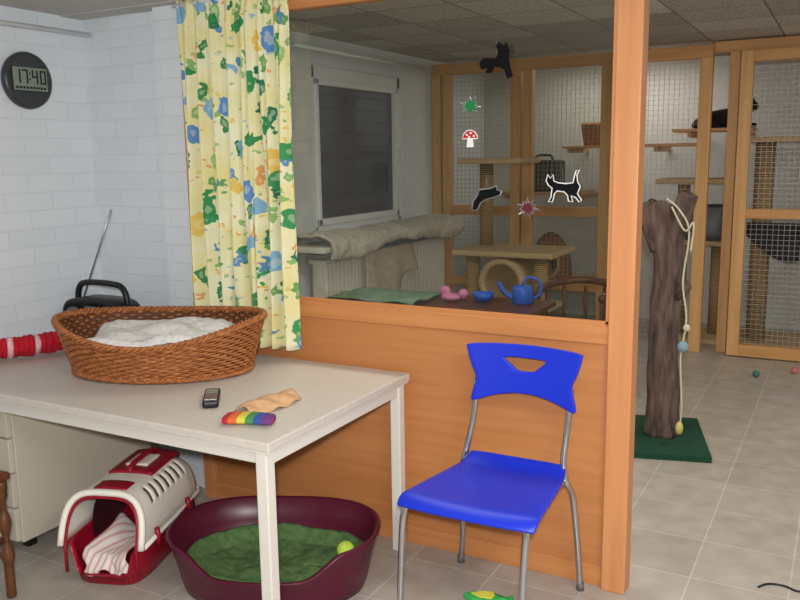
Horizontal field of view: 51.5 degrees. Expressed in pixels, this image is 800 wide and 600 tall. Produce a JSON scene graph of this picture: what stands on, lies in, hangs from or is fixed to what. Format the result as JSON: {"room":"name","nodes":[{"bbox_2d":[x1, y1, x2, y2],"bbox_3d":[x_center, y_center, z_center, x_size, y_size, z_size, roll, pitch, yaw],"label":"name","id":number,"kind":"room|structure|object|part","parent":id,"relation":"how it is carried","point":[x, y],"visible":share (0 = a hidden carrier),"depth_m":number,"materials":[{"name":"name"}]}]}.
{"room":"cat shelter room","nodes":[
{"label":"cat shelter room","id":0,"kind":"room"},
{"bbox_2d":[0,0,170,15],"bbox_3d":[-0.314,-0.909,0.238,6.100,0.380,5.200,4,11,28],"label":"ceiling","id":1,"kind":"structure","parent":0,"point":[55,7],"depth_m":3.60,"materials":[{"name":"paint"}]},
{"bbox_2d":[60,0,176,19],"bbox_3d":[0.950,-1.324,2.542,5.700,0.385,0.120,4,11,28],"label":"trim","id":2,"kind":"structure","parent":1,"relation":"attached to","point":[143,7],"depth_m":3.75,"materials":[{"name":"paint"}]},
{"bbox_2d":[171,0,301,350],"bbox_3d":[-0.673,-0.519,3.430,0.620,1.437,0.080,4,11,28],"label":"floral curtain","id":3,"kind":"object","parent":1,"relation":"hanging from","point":[235,54],"visible":0.96,"depth_m":3.40,"materials":[{"name":"yellow fabric"}]},
{"bbox_3d":[-0.679,-1.208,3.318,0.620,0.013,0.014,4,11,28],"label":"rod","id":4,"kind":"part","parent":3,"relation":"part of","materials":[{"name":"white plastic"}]},
{"bbox_3d":[-0.758,-0.538,3.474,0.390,1.412,0.077,4,11,28],"label":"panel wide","id":5,"kind":"part","parent":3,"relation":"part of","materials":[{"name":"yellow fabric"}]},
{"bbox_3d":[-0.526,-0.507,3.349,0.228,1.437,0.074,4,11,28],"label":"panel narrow","id":6,"kind":"part","parent":3,"relation":"part of","materials":[{"name":"yellow fabric"}]},
{"bbox_2d":[82,5,204,487],"bbox_3d":[-1.159,-0.420,4.001,0.740,2.600,0.240,4,11,28],"label":"wall","id":7,"kind":"structure","parent":0,"point":[134,82],"depth_m":3.93,"materials":[{"name":"brick"}]},
{"bbox_2d":[0,6,483,338],"bbox_3d":[-1.658,-0.424,4.066,0.200,2.600,10.400,4,11,28],"label":"wall","id":8,"kind":"structure","parent":0,"point":[49,235],"depth_m":3.99,"materials":[{"name":"paint"}]},
{"bbox_2d":[0,51,51,108],"bbox_3d":[-1.666,-0.982,3.715,0.040,0.252,0.252,4,11,28],"label":"wall clock","id":9,"kind":"object","parent":8,"relation":"attached to","point":[26,80],"visible":1,"depth_m":3.69,"materials":[{"name":"grey plastic"}]},
{"bbox_2d":[0,20,91,37],"bbox_3d":[-2.214,-1.010,2.602,0.022,0.031,3.120,4,11,28],"label":"pipe","id":10,"kind":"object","parent":8,"relation":"attached to","point":[2,22],"depth_m":3.72,"materials":[{"name":"white plastic"}]},
{"bbox_2d":[297,238,402,253],"bbox_3d":[-0.116,-0.497,6.411,0.300,0.040,2.150,4,11,28],"label":"board","id":11,"kind":"object","parent":8,"relation":"attached to","point":[324,246],"visible":0.26,"depth_m":5.50,"materials":[{"name":"white stone"}]},
{"bbox_2d":[296,213,464,260],"bbox_3d":[-0.079,-0.509,6.395,0.363,0.208,2.085,4,11,28],"label":"blanket","id":12,"kind":"object","parent":11,"relation":"on","point":[358,242],"visible":1,"depth_m":6.05,"materials":[{"name":"beige fabric"}]},
{"bbox_2d":[311,65,400,230],"bbox_3d":[-0.341,-1.139,6.332,0.090,1.160,1.280,4,11,28],"label":"frame","id":13,"kind":"object","parent":8,"relation":"attached to","point":[319,72],"visible":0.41,"depth_m":6.18,"materials":[{"name":"white plastic"}]},
{"bbox_2d":[314,78,402,225],"bbox_3d":[-0.300,-1.117,6.313,0.104,1.020,1.190,4,11,28],"label":"window","id":14,"kind":"structure","parent":8,"relation":"in","point":[331,145],"depth_m":6.30,"materials":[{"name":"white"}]},
{"bbox_3d":[-0.319,-1.118,6.324,0.060,1.020,1.190,4,11,28],"label":"sash","id":15,"kind":"part","parent":14,"relation":"part of","materials":[{"name":"white plastic"}]},
{"bbox_2d":[321,94,391,209],"bbox_3d":[-0.326,-1.126,6.326,0.002,0.814,1.100,4,11,28],"label":"shutter slats","id":16,"kind":"object","parent":14,"relation":"attached to","point":[322,94],"visible":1,"depth_m":6.30,"materials":[{"name":"grey plastic"}]},
{"bbox_3d":[0.000,-1.179,6.802,0.044,0.109,0.018,4,11,28],"label":"handle","id":17,"kind":"part","parent":14,"relation":"part of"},
{"bbox_2d":[292,42,437,72],"bbox_3d":[-0.185,-1.806,6.241,0.028,0.027,2.100,4,11,28],"label":"rail","id":18,"kind":"object","parent":8,"relation":"attached to","point":[299,45],"visible":1,"depth_m":6.02,"materials":[{"name":"white plastic"}]},
{"bbox_2d":[309,237,446,297],"bbox_3d":[-0.089,-0.101,6.555,0.265,0.671,1.940,4,11,28],"label":"radiator","id":19,"kind":"object","parent":8,"relation":"attached to","point":[418,264],"visible":0.56,"depth_m":6.36,"materials":[{"name":"white metal"}]},
{"bbox_2d":[365,242,417,289],"bbox_3d":[-0.060,-0.198,6.377,0.060,0.421,0.777,4,11,28],"label":"hanging towel","id":20,"kind":"object","parent":19,"relation":"hanging from","point":[386,267],"depth_m":6.36,"materials":[{"name":"beige fabric"}]},
{"bbox_2d":[0,311,799,599],"bbox_3d":[0.937,1.096,2.975,6.200,0.100,10.500,4,11,28],"label":"floor","id":21,"kind":"structure","parent":0,"point":[724,528],"depth_m":3.39,"materials":[{"name":"tile"}]},
{"bbox_2d":[0,470,16,598],"bbox_3d":[-1.621,0.855,2.914,0.362,0.470,0.360,4,11,28],"label":"wooden stool","id":22,"kind":"object","parent":21,"relation":"on","point":[7,555],"visible":1,"depth_m":2.96,"materials":[{"name":"brown wood"}]},
{"bbox_3d":[-1.626,0.638,2.878,0.360,0.030,0.360,4,11,28],"label":"seat","id":23,"kind":"part","parent":22,"relation":"part of","materials":[{"name":"brown wood"}]},
{"bbox_2d":[57,447,201,584],"bbox_3d":[-1.041,0.823,3.302,0.355,0.385,0.606,1,10,11],"label":"pet carrier","id":24,"kind":"object","parent":21,"relation":"on","point":[114,529],"visible":0.99,"depth_m":3.16,"materials":[{"name":"red"}]},
{"bbox_3d":[-1.090,0.864,3.052,0.291,0.278,0.069,1,10,9],"label":"door frame","id":25,"kind":"part","parent":24,"relation":"part of","materials":[{"name":"red plastic"}]},
{"bbox_2d":[82,512,135,576],"bbox_3d":[-1.069,0.934,3.191,0.199,0.132,0.308,1,10,9],"label":"striped towel","id":26,"kind":"object","parent":24,"relation":"in","point":[108,553],"depth_m":3.13,"materials":[{"name":"white fabric"}]},
{"bbox_3d":[-1.076,0.697,3.127,0.131,0.013,0.070,1,10,9],"label":"plate","id":27,"kind":"part","parent":24,"relation":"part of","materials":[{"name":"red plastic"}]},
{"bbox_2d":[68,497,193,584],"bbox_3d":[-1.049,0.935,3.313,0.332,0.161,0.572,1,10,9],"label":"tub","id":28,"kind":"object","parent":24,"relation":"attached to","point":[104,550],"depth_m":3.13,"materials":[{"name":"red plastic"}]},
{"bbox_3d":[-1.039,0.641,3.355,0.022,0.045,0.243,1,10,9],"label":"handle","id":29,"kind":"part","parent":24,"relation":"part of","materials":[{"name":"red"}]},
{"bbox_2d":[181,77,216,497],"bbox_3d":[-0.882,-0.175,3.705,0.060,2.210,0.075,4,11,28],"label":"post","id":30,"kind":"object","parent":21,"relation":"on","point":[210,473],"visible":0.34,"depth_m":3.83,"materials":[{"name":"brown wood"}]},
{"bbox_2d":[0,350,409,599],"bbox_3d":[-0.964,0.648,3.325,1.805,0.720,0.900,4,11,28],"label":"desk","id":31,"kind":"object","parent":21,"relation":"on","point":[62,432],"visible":0.78,"depth_m":3.07,"materials":[{"name":"laminate"}]},
{"bbox_2d":[0,331,63,358],"bbox_3d":[-1.669,0.201,3.518,0.589,0.103,0.145,-8,12,-36],"label":"toy","id":32,"kind":"object","parent":31,"relation":"on","point":[46,342],"visible":0.73,"depth_m":3.52,"materials":[{"name":"red fabric"}]},
{"bbox_2d":[63,209,139,311],"bbox_3d":[-1.379,-0.108,3.806,0.390,0.614,0.143,4,11,28],"label":"radio","id":33,"kind":"object","parent":31,"relation":"on","point":[96,300],"visible":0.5,"depth_m":3.79,"materials":[{"name":"black plastic"}]},
{"bbox_3d":[-1.374,-0.037,3.824,0.347,0.114,0.028,4,11,28],"label":"handle","id":34,"kind":"part","parent":33,"relation":"part of","materials":[{"name":"black plastic"}]},
{"bbox_2d":[51,306,266,384],"bbox_3d":[-0.947,0.165,3.303,0.800,0.233,0.636,4,11,28],"label":"wicker basket","id":35,"kind":"object","parent":31,"relation":"on","point":[135,345],"visible":1,"depth_m":3.16,"materials":[{"name":"brown wicker"}]},
{"bbox_2d":[87,316,233,346],"bbox_3d":[-0.966,0.134,3.313,0.546,0.079,0.366,0,10,4],"label":"towel","id":36,"kind":"object","parent":35,"relation":"on","point":[112,331],"depth_m":3.34,"materials":[{"name":"white fabric"}]},
{"bbox_2d":[202,388,220,407],"bbox_3d":[-0.655,0.339,2.886,0.055,0.027,0.180,-2,10,-9],"label":"cordless phone","id":37,"kind":"object","parent":31,"relation":"on","point":[211,398],"visible":1,"depth_m":2.84,"materials":[{"name":"black plastic"}]},
{"bbox_2d":[222,411,275,424],"bbox_3d":[-0.478,0.376,2.644,0.166,0.026,0.091,0,10,7],"label":"toy","id":38,"kind":"object","parent":31,"relation":"on","point":[235,417],"visible":1,"depth_m":2.61,"materials":[{"name":"multicoloured fabric"}]},
{"bbox_2d":[234,388,300,412],"bbox_3d":[-0.447,0.344,2.819,0.127,0.037,0.232,7,12,38],"label":"cloth","id":39,"kind":"object","parent":31,"relation":"on","point":[267,403],"visible":0.98,"depth_m":2.79,"materials":[{"name":"beige fabric"}]},
{"bbox_3d":[-0.403,0.790,2.559,0.042,0.683,0.042,4,11,28],"label":"leg","id":40,"kind":"part","parent":31,"relation":"part of","materials":[{"name":"beige paint"}]},
{"bbox_3d":[-0.007,0.661,3.271,0.042,0.683,0.042,4,11,28],"label":"leg","id":41,"kind":"part","parent":31,"relation":"part of","materials":[{"name":"beige paint"}]},
{"bbox_2d":[166,495,379,599],"bbox_3d":[-0.463,0.935,3.096,0.784,0.216,0.574,0,10,4],"label":"dog bed","id":42,"kind":"object","parent":21,"relation":"on","point":[326,544],"visible":0.84,"depth_m":3.17,"materials":[{"name":"red plastic"}]},
{"bbox_2d":[187,522,363,582],"bbox_3d":[-0.464,0.970,3.102,0.675,0.086,0.465,0,10,4],"label":"blanket","id":43,"kind":"object","parent":42,"relation":"on","point":[229,551],"depth_m":3.20,"materials":[{"name":"green fabric"}]},
{"bbox_2d":[216,482,600,585],"bbox_3d":[-0.057,0.939,3.454,1.820,0.075,0.046,4,11,28],"label":"rail","id":44,"kind":"object","parent":21,"relation":"on","point":[543,563],"visible":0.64,"depth_m":3.22,"materials":[{"name":"brown wood"}]},
{"bbox_2d":[216,316,607,566],"bbox_3d":[-0.064,0.504,3.377,1.820,0.840,0.030,4,11,28],"label":"panel","id":45,"kind":"object","parent":44,"relation":"on","point":[352,462],"visible":0.36,"depth_m":3.22,"materials":[{"name":"brown wood"}]},
{"bbox_2d":[300,301,607,344],"bbox_3d":[-0.070,0.058,3.301,1.820,0.065,0.057,4,11,28],"label":"window sill","id":46,"kind":"structure","parent":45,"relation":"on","point":[572,332],"depth_m":3.11,"materials":[{"name":"brown wood"}]},
{"bbox_2d":[299,296,607,325],"bbox_3d":[-0.067,0.021,3.280,1.800,0.015,0.014,4,11,28],"label":"bead","id":47,"kind":"object","parent":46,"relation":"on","point":[313,299],"visible":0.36,"depth_m":3.12,"materials":[{"name":"brown wood"}]},
{"bbox_2d":[606,0,617,324],"bbox_3d":[0.710,-0.483,2.763,0.015,1.150,0.014,4,11,28],"label":"window frame","id":48,"kind":"structure","parent":47,"relation":"on","point":[616,1],"depth_m":2.76,"materials":[{"name":"brown wood"}]},
{"bbox_3d":[-0.075,-0.545,3.193,1.810,1.170,0.006,4,11,28],"label":"glass pane","id":49,"kind":"object","parent":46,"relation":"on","visible":0},
{"bbox_2d":[462,130,477,146],"bbox_3d":[0.252,-0.583,2.981,0.061,0.066,0.007,4,11,28],"label":"suncatcher","id":50,"kind":"object","parent":49,"relation":"attached to","point":[469,135],"visible":1,"depth_m":2.98,"materials":[{"name":"white paint"}]},
{"bbox_3d":[0.252,-0.565,2.985,0.027,0.030,0.003,4,11,28],"label":"stem","id":51,"kind":"part","parent":50,"relation":"part of","materials":[{"name":"white paint"}]},
{"bbox_2d":[461,96,479,114],"bbox_3d":[0.252,-0.700,2.960,0.083,0.086,0.006,4,11,28],"label":"suncatcher","id":52,"kind":"object","parent":49,"relation":"attached to","point":[470,105],"visible":1,"depth_m":2.96,"materials":[{"name":"green plastic"}]},
{"bbox_2d":[471,186,501,210],"bbox_3d":[0.312,-0.383,2.985,0.120,0.130,0.006,4,11,28],"label":"suncatcher","id":53,"kind":"object","parent":49,"relation":"attached to","point":[482,195],"visible":1,"depth_m":2.99,"materials":[{"name":"black plastic"}]},
{"bbox_2d":[479,38,512,78],"bbox_3d":[0.334,-0.839,2.889,0.126,0.138,0.007,4,11,28],"label":"suncatcher","id":54,"kind":"object","parent":49,"relation":"attached to","point":[502,60],"visible":1,"depth_m":2.88,"materials":[{"name":"black plastic"}]},
{"bbox_2d":[518,198,538,217],"bbox_3d":[0.451,-0.330,2.918,0.083,0.086,0.006,4,11,28],"label":"suncatcher","id":55,"kind":"object","parent":49,"relation":"attached to","point":[527,208],"visible":1,"depth_m":2.92,"materials":[{"name":"pink plastic"}]},
{"bbox_2d":[546,170,581,201],"bbox_3d":[0.563,-0.397,2.846,0.131,0.123,0.009,4,11,28],"label":"sticker","id":56,"kind":"object","parent":49,"relation":"attached to","point":[571,189],"visible":1,"depth_m":2.85,"materials":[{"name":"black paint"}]},
{"bbox_2d":[326,291,555,315],"bbox_3d":[0.140,0.379,4.784,1.300,0.720,0.800,4,11,28],"label":"table","id":57,"kind":"object","parent":21,"relation":"on","point":[497,304],"visible":0.14,"depth_m":4.68,"materials":[{"name":"brown wood"}]},
{"bbox_2d":[328,287,440,304],"bbox_3d":[-0.088,-0.029,4.904,0.552,0.039,0.383,4,11,28],"label":"towel","id":58,"kind":"object","parent":57,"relation":"on","point":[368,294],"visible":1,"depth_m":4.86,"materials":[{"name":"fabric"}]},
{"bbox_2d":[440,286,467,300],"bbox_3d":[0.301,-0.034,4.797,0.185,0.084,0.095,4,11,28],"label":"toy","id":59,"kind":"object","parent":57,"relation":"on","point":[445,291],"visible":1,"depth_m":4.77,"materials":[{"name":"pink plastic"}]},
{"bbox_2d":[472,291,494,301],"bbox_3d":[0.481,-0.018,4.790,0.130,0.049,0.130,4,11,28],"label":"bowl","id":60,"kind":"object","parent":57,"relation":"on","point":[479,296],"visible":1,"depth_m":4.75,"materials":[{"name":"blue plastic"}]},
{"bbox_2d":[497,276,542,304],"bbox_3d":[0.678,-0.060,4.698,0.254,0.158,0.120,4,11,28],"label":"watering can","id":61,"kind":"object","parent":57,"relation":"on","point":[522,294],"visible":1,"depth_m":4.66,"materials":[{"name":"blue plastic"}]},
{"bbox_3d":[0.603,-0.053,4.722,0.103,0.110,0.036,3,10,20],"label":"spout","id":62,"kind":"part","parent":61,"relation":"part of","materials":[{"name":"blue plastic"}]},
{"bbox_3d":[0.744,-0.068,4.675,0.120,0.136,0.020,2,10,17],"label":"handle","id":63,"kind":"part","parent":61,"relation":"part of","materials":[{"name":"blue plastic"}]},
{"bbox_2d":[464,591,512,599],"bbox_3d":[0.309,1.049,2.919,0.172,0.029,0.068,2,10,15],"label":"toy","id":64,"kind":"object","parent":21,"relation":"on","point":[472,595],"visible":1,"depth_m":2.91,"materials":[{"name":"green"}]},
{"bbox_2d":[397,342,583,599],"bbox_3d":[0.318,0.632,2.813,0.498,0.891,0.531,4,11,28],"label":"chair","id":65,"kind":"object","parent":21,"relation":"on","point":[500,491],"visible":1,"depth_m":2.86,"materials":[{"name":"blue plastic"}]},
{"bbox_3d":[0.239,0.653,3.106,0.076,0.752,0.105,-9,13,-41],"label":"leg","id":66,"kind":"part","parent":65,"relation":"part of","materials":[{"name":"silver metal"}]},
{"bbox_3d":[0.295,0.625,2.778,0.475,0.070,0.450,4,11,28],"label":"seat","id":67,"kind":"part","parent":65,"relation":"part of","materials":[{"name":"blue plastic"}]},
{"bbox_3d":[0.437,0.268,2.937,0.431,0.219,0.041,4,11,28],"label":"backrest","id":68,"kind":"part","parent":65,"relation":"part of","materials":[{"name":"blue plastic"}]},
{"bbox_3d":[0.601,0.680,2.916,0.113,0.752,0.050,-8,12,-38],"label":"leg","id":69,"kind":"part","parent":65,"relation":"part of","materials":[{"name":"silver metal"}]},
{"bbox_2d":[452,157,574,312],"bbox_3d":[0.822,-0.254,6.010,0.760,1.530,0.570,4,11,28],"label":"cat tree","id":70,"kind":"object","parent":21,"relation":"on","point":[514,262],"visible":0.56,"depth_m":5.92,"materials":[{"name":"fabric"}]},
{"bbox_3d":[0.533,0.069,6.048,0.100,0.810,0.100,4,11,28],"label":"post","id":71,"kind":"part","parent":70,"relation":"part of","materials":[{"name":"fabric"}]},
{"bbox_3d":[0.642,-0.708,6.160,0.100,0.600,0.100,4,11,28],"label":"post","id":72,"kind":"part","parent":70,"relation":"part of","materials":[{"name":"fabric"}]},
{"bbox_3d":[0.982,0.103,5.808,0.100,0.810,0.100,4,11,28],"label":"post","id":73,"kind":"part","parent":70,"relation":"part of","materials":[{"name":"fabric"}]},
{"bbox_2d":[533,276,606,320],"bbox_3d":[1.110,0.262,5.220,0.491,0.774,0.474,4,11,28],"label":"wooden armchair","id":74,"kind":"object","parent":21,"relation":"on","point":[563,281],"visible":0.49,"depth_m":5.31,"materials":[{"name":"brown wood"}]},
{"bbox_2d":[431,45,714,351],"bbox_3d":[1.329,-0.821,6.898,2.320,2.330,0.086,4,11,28],"label":"enclosure","id":75,"kind":"object","parent":21,"relation":"on","point":[523,91],"visible":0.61,"depth_m":6.84,"materials":[{"name":"brown wood"}]},
{"bbox_2d":[601,0,649,594],"bbox_3d":[0.764,-0.047,2.821,0.085,2.210,0.085,4,11,28],"label":"post","id":76,"kind":"object","parent":21,"relation":"on","point":[632,38],"visible":1,"depth_m":2.79,"materials":[{"name":"brown wood"}]},
{"bbox_2d":[288,0,389,11],"bbox_3d":[-0.088,-1.159,3.091,1.820,0.085,0.057,4,11,28],"label":"rail","id":77,"kind":"object","parent":76,"relation":"attached to","point":[293,5],"visible":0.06,"depth_m":3.19,"materials":[{"name":"brown wood"}]},
{"bbox_2d":[634,191,711,462],"bbox_3d":[1.389,0.095,4.452,0.517,1.356,0.657,1,10,13],"label":"post","id":78,"kind":"object","parent":21,"relation":"on","point":[660,434],"visible":1,"depth_m":4.37,"materials":[{"name":"brown wood"}]},
{"bbox_3d":[1.398,0.749,4.565,0.517,0.030,0.657,1,10,13],"label":"board","id":79,"kind":"part","parent":78,"relation":"part of","materials":[{"name":"green carpet"}]},
{"bbox_2d":[656,178,723,344],"bbox_3d":[2.479,-0.344,6.950,0.620,1.340,0.500,4,11,28],"label":"cat tree","id":80,"kind":"object","parent":21,"relation":"on","point":[714,211],"visible":0.3,"depth_m":6.86,"materials":[{"name":"wood"}]},
{"bbox_3d":[2.358,-0.344,6.959,0.100,1.260,0.100,4,11,28],"label":"post","id":81,"kind":"part","parent":80,"relation":"part of","materials":[{"name":"wicker"}]},
{"bbox_3d":[2.647,-0.095,6.961,0.100,0.760,0.100,4,11,28],"label":"post","id":82,"kind":"part","parent":80,"relation":"part of","materials":[{"name":"fabric"}]},
{"bbox_2d":[752,370,759,376],"bbox_3d":[2.479,0.514,5.777,0.048,0.048,0.048,4,11,28],"label":"ball","id":83,"kind":"object","parent":21,"relation":"on","point":[755,373],"visible":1,"depth_m":5.76,"materials":[{"name":"teal"}]},
{"bbox_2d":[715,36,799,351],"bbox_3d":[3.849,-0.647,5.590,3.370,2.361,0.140,4,11,28],"label":"frame","id":84,"kind":"object","parent":21,"relation":"on","point":[735,47],"visible":1,"depth_m":6.26,"materials":[{"name":"brown wood"}]},
{"bbox_2d":[726,50,754,355],"bbox_3d":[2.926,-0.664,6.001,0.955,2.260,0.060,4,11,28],"label":"stile","id":85,"kind":"object","parent":84,"relation":"attached to","point":[747,61],"visible":1,"depth_m":6.17,"materials":[{"name":"brown wood"}]},
{"bbox_2d":[738,47,799,361],"bbox_3d":[2.926,-0.664,6.001,0.785,2.260,0.060,4,11,28],"label":"rails","id":86,"kind":"object","parent":85,"relation":"attached to","point":[790,53],"visible":1,"depth_m":6.12,"materials":[{"name":"brown wood"}]},
{"bbox_2d":[739,59,799,347],"bbox_3d":[2.942,-0.674,6.031,0.786,2.092,0.002,4,11,28],"label":"wire mesh","id":87,"kind":"object","parent":85,"relation":"attached to","point":[794,70],"visible":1,"depth_m":6.14,"materials":[{"name":"silver metal"}]},
{"bbox_3d":[3.852,-1.777,5.430,3.370,0.080,0.060,4,11,28],"label":"rail","id":88,"kind":"part","parent":84,"relation":"part of","materials":[{"name":"brown wood"}]},
{"bbox_2d":[739,136,799,347],"bbox_3d":[3.154,-0.453,6.581,0.900,1.660,0.665,4,11,28],"label":"cat tree","id":89,"kind":"object","parent":21,"relation":"on","point":[760,150],"visible":0.79,"depth_m":6.52,"materials":[{"name":"fabric"}]},
{"bbox_3d":[2.884,-0.461,6.649,0.150,1.580,0.150,4,11,28],"label":"post","id":90,"kind":"part","parent":89,"relation":"part of","materials":[{"name":"fabric"}]},
{"bbox_2d":[757,583,799,592],"bbox_3d":[1.511,1.041,2.926,0.466,0.008,0.061,3,10,19],"label":"cable","id":91,"kind":"object","parent":21,"relation":"on","point":[763,584],"visible":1,"depth_m":2.99,"materials":[{"name":"black plastic"}]},
{"bbox_2d":[791,367,797,373],"bbox_3d":[2.776,0.498,5.843,0.048,0.048,0.048,4,11,28],"label":"ball","id":92,"kind":"object","parent":21,"relation":"on","point":[794,370],"visible":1,"depth_m":5.83,"materials":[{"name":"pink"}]},
{"bbox_2d":[289,0,799,63],"bbox_3d":[2.207,-1.815,4.824,6.100,0.230,5.180,4,11,28],"label":"ceiling","id":93,"kind":"structure","parent":0,"point":[442,31],"depth_m":5.32,"materials":[{"name":"tile"}]},
{"bbox_2d":[484,55,799,330],"bbox_3d":[3.407,-1.038,7.182,6.100,2.600,0.200,4,11,28],"label":"wall","id":94,"kind":"structure","parent":0,"point":[665,119],"depth_m":7.58,"materials":[{"name":"white paint"}]},
{"bbox_2d":[463,127,757,280],"bbox_3d":[1.829,-0.805,7.454,2.500,1.375,0.900,4,11,28],"label":"shelves","id":95,"kind":"object","parent":94,"relation":"attached to","point":[664,147],"visible":0.41,"depth_m":7.28,"materials":[{"name":"brown wood"}]},
{"bbox_2d":[534,154,565,191],"bbox_3d":[1.332,-1.181,7.682,0.320,0.340,0.360,4,11,28],"label":"pet carrier","id":96,"kind":"object","parent":95,"relation":"on","point":[555,170],"visible":0.56,"depth_m":7.53,"materials":[{"name":"black plastic"}]},
{"bbox_2d":[534,165,551,186],"bbox_3d":[1.253,-1.127,7.533,0.248,0.200,0.010,4,11,28],"label":"grille","id":97,"kind":"object","parent":96,"relation":"attached to","point":[542,169],"depth_m":7.52,"materials":[{"name":"grey plastic"}]},
{"bbox_3d":[1.330,-1.320,7.658,0.184,0.058,0.024,4,11,28],"label":"handle","id":98,"kind":"part","parent":96,"relation":"part of","materials":[{"name":"black plastic"}]},
{"bbox_2d":[536,232,571,279],"bbox_3d":[1.396,-0.424,7.697,0.400,0.420,0.390,4,11,28],"label":"wicker basket","id":99,"kind":"object","parent":95,"relation":"on","point":[558,261],"visible":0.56,"depth_m":7.57,"materials":[{"name":"brown wicker"}]},
{"bbox_2d":[581,123,599,145],"bbox_3d":[1.730,-1.481,7.421,0.218,0.198,0.199,4,11,28],"label":"wicker basket","id":100,"kind":"object","parent":95,"relation":"on","point":[594,131],"visible":0.69,"depth_m":7.35,"materials":[{"name":"brown wicker"}]},
{"bbox_2d":[692,97,758,127],"bbox_3d":[2.594,-1.493,6.634,0.523,0.231,0.304,4,11,28],"label":"cat","id":101,"kind":"object","parent":95,"relation":"on","point":[719,117],"visible":0.41,"depth_m":6.56}
]}

